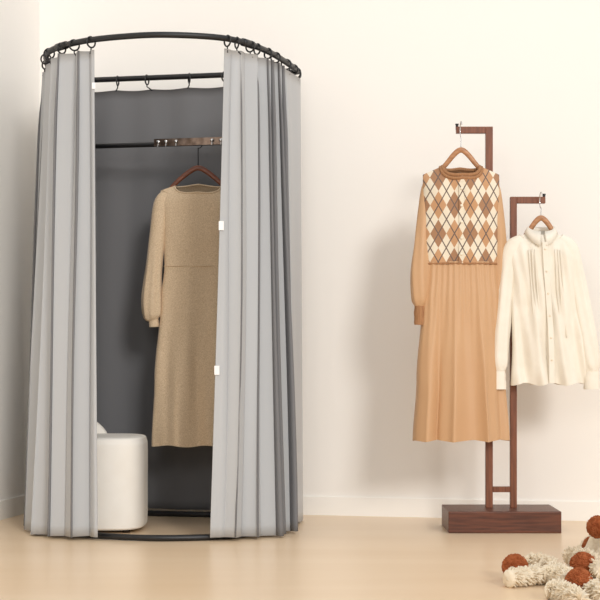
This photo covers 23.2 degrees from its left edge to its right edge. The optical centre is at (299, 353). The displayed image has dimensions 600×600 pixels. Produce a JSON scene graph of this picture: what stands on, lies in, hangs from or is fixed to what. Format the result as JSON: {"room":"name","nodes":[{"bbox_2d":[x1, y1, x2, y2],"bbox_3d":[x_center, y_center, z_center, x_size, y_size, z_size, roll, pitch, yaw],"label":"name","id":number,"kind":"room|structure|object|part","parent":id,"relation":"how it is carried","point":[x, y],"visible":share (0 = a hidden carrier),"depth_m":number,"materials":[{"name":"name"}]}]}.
{"room":"clothing store","nodes":[
{"label":"clothing store","id":0,"kind":"room"},
{"bbox_2d":[0,0,39,500],"bbox_3d":[-2.127,-0.960,2.841,0.100,3.400,8.500,0,0,11],"label":"wall","id":1,"kind":"structure","parent":0,"point":[19,19],"depth_m":6.71,"materials":[{"name":"white paint"}]},
{"bbox_2d":[0,495,24,519],"bbox_3d":[-2.076,0.698,2.825,0.008,0.085,8.488,0,0,11],"label":"baseboard","id":2,"kind":"structure","parent":1,"relation":"attached to","point":[11,507],"depth_m":6.65,"materials":[{"name":"white paint"}]},
{"bbox_2d":[0,514,599,599],"bbox_3d":[0.775,0.790,2.057,6.100,0.100,9.100,0,0,11],"label":"floor","id":3,"kind":"structure","parent":0,"point":[329,557],"depth_m":5.20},
{"bbox_2d":[97,422,147,532],"bbox_3d":[-0.840,0.490,6.190,0.381,0.500,0.381,0,0,0],"label":"upholstered ottoman","id":4,"kind":"object","parent":3,"relation":"on","point":[122,458],"visible":0.47,"depth_m":6.01,"materials":[{"name":"beige fabric"}]},
{"bbox_2d":[23,32,302,540],"bbox_3d":[-0.583,-0.269,6.283,1.194,2.015,1.029,0,0,0],"label":"booth","id":5,"kind":"object","parent":3,"relation":"on","point":[103,160],"visible":0.94,"depth_m":5.97,"materials":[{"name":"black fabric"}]},
{"bbox_2d":[23,50,97,537],"bbox_3d":[-1.067,-0.243,6.198,0.237,1.950,0.964,0,0,-21],"label":"curtain","id":6,"kind":"object","parent":5,"relation":"hanging from","point":[61,499],"depth_m":5.89,"materials":[{"name":"grey fabric"}]},
{"bbox_2d":[95,87,222,509],"bbox_3d":[-0.570,-0.250,6.677,1.167,1.920,0.118,0,0,8],"label":"curtain","id":7,"kind":"object","parent":5,"relation":"hanging from","point":[129,181],"depth_m":6.72,"materials":[{"name":"grey fabric"}]},
{"bbox_3d":[-0.641,0.727,6.231,1.151,0.025,0.889,0,0,11],"label":"floor rail","id":8,"kind":"part","parent":5,"relation":"part of","materials":[{"name":"black metal"}]},
{"bbox_3d":[-0.641,-1.260,6.231,1.151,0.025,0.889,0,0,11],"label":"rail","id":9,"kind":"part","parent":5,"relation":"part of","materials":[{"name":"black metal"}]},
{"bbox_2d":[141,184,220,446],"bbox_3d":[-0.447,-0.173,6.442,0.502,1.157,0.202,0,0,0],"label":"dress","id":10,"kind":"object","parent":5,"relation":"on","point":[184,227],"visible":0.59,"depth_m":6.39,"materials":[{"name":"beige fabric"}]},
{"bbox_3d":[-0.463,-0.933,6.428,0.373,0.032,0.004,0,0,11],"label":"hook plate","id":11,"kind":"part","parent":5,"relation":"part of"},
{"bbox_2d":[170,146,220,186],"bbox_3d":[-0.448,-0.818,6.440,0.302,0.250,0.013,0,0,0],"label":"clothes hanger","id":12,"kind":"object","parent":5,"relation":"hanging from","point":[198,167],"visible":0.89,"depth_m":6.43,"materials":[{"name":"brown wood"}]},
{"bbox_3d":[-0.448,-0.761,6.440,0.302,0.137,0.013,0,0,0],"label":"wooden arm","id":13,"kind":"part","parent":12,"relation":"part of","materials":[{"name":"brown wood"}]},
{"bbox_2d":[210,48,302,537],"bbox_3d":[-0.076,-0.243,6.123,0.219,1.950,0.866,0,0,25],"label":"curtain","id":14,"kind":"object","parent":5,"relation":"hanging from","point":[257,488],"depth_m":5.91,"materials":[{"name":"grey fabric"}]},
{"bbox_2d":[442,124,560,532],"bbox_3d":[0.846,-0.117,6.185,0.467,1.715,0.290,0,0,0],"label":"stand","id":15,"kind":"object","parent":3,"relation":"on","point":[488,517],"visible":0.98,"depth_m":6.19,"materials":[{"name":"brown wood"}]},
{"bbox_2d":[410,165,509,441],"bbox_3d":[0.670,-0.215,6.133,0.416,1.158,0.208,0,0,-3],"label":"dress","id":16,"kind":"object","parent":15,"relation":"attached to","point":[460,234],"visible":0.99,"depth_m":6.08,"materials":[{"name":"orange fabric"}]},
{"bbox_2d":[443,121,478,168],"bbox_3d":[0.675,-0.846,6.137,0.272,0.263,0.067,0,0,0],"label":"clothes hanger","id":17,"kind":"object","parent":15,"relation":"hanging from","point":[460,149],"visible":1,"depth_m":6.13,"materials":[{"name":"brown wood"}]},
{"bbox_3d":[0.675,-0.790,6.135,0.272,0.152,0.013,0,0,0],"label":"wooden arm","id":18,"kind":"part","parent":17,"relation":"part of","materials":[{"name":"brown wood"}]},
{"bbox_3d":[0.723,-0.948,6.200,0.125,0.028,0.028,0,0,0],"label":"tall arm","id":19,"kind":"part","parent":15,"relation":"part of","materials":[{"name":"brown wood"}]},
{"bbox_3d":[0.800,-0.156,6.200,0.030,1.611,0.028,0,0,0],"label":"tall post","id":20,"kind":"part","parent":15,"relation":"part of","materials":[{"name":"brown wood"}]},
{"bbox_3d":[0.852,0.573,6.200,0.074,0.023,0.028,0,0,0],"label":"rail","id":21,"kind":"part","parent":15,"relation":"part of","materials":[{"name":"brown wood"}]},
{"bbox_3d":[0.903,-0.007,6.200,0.028,1.315,0.028,0,0,0],"label":"short post","id":22,"kind":"part","parent":15,"relation":"part of","materials":[{"name":"brown wood"}]},
{"bbox_3d":[0.977,-0.651,6.200,0.121,0.028,0.028,0,0,0],"label":"short arm","id":23,"kind":"part","parent":15,"relation":"part of","materials":[{"name":"brown wood"}]},
{"bbox_2d":[523,192,552,234],"bbox_3d":[1.010,-0.555,6.137,0.267,0.252,0.067,0,0,0],"label":"clothes hanger","id":24,"kind":"object","parent":15,"relation":"hanging from","point":[540,217],"visible":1,"depth_m":6.13,"materials":[{"name":"brown wood"}]},
{"bbox_3d":[1.010,-0.505,6.135,0.267,0.152,0.013,0,0,0],"label":"wooden arm","id":25,"kind":"part","parent":24,"relation":"part of","materials":[{"name":"brown wood"}]},
{"bbox_2d":[495,226,599,388],"bbox_3d":[1.024,-0.194,6.133,0.466,0.684,0.152,0,0,-3],"label":"blouse","id":26,"kind":"object","parent":24,"relation":"hanging from","point":[544,293],"visible":1,"depth_m":6.09,"materials":[{"name":"fabric"}]},
{"bbox_2d":[501,515,599,599],"bbox_3d":[1.107,0.602,4.741,0.926,0.281,1.058,0,0,0],"label":"stuffed toy","id":27,"kind":"object","parent":3,"relation":"on","point":[562,581],"visible":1,"depth_m":4.67,"materials":[{"name":"beige fabric"}]},
{"bbox_2d":[40,0,599,501],"bbox_3d":[1.657,-0.960,6.470,6.100,3.400,0.100,0,0,11],"label":"wall","id":28,"kind":"structure","parent":0,"point":[386,85],"depth_m":6.66,"materials":[{"name":"white paint"}]},
{"bbox_2d":[148,496,599,520],"bbox_3d":[1.696,0.698,6.407,6.000,0.085,0.008,0,0,11],"label":"baseboard","id":29,"kind":"structure","parent":28,"relation":"attached to","point":[312,505],"depth_m":6.65,"materials":[{"name":"white paint"}]}
]}

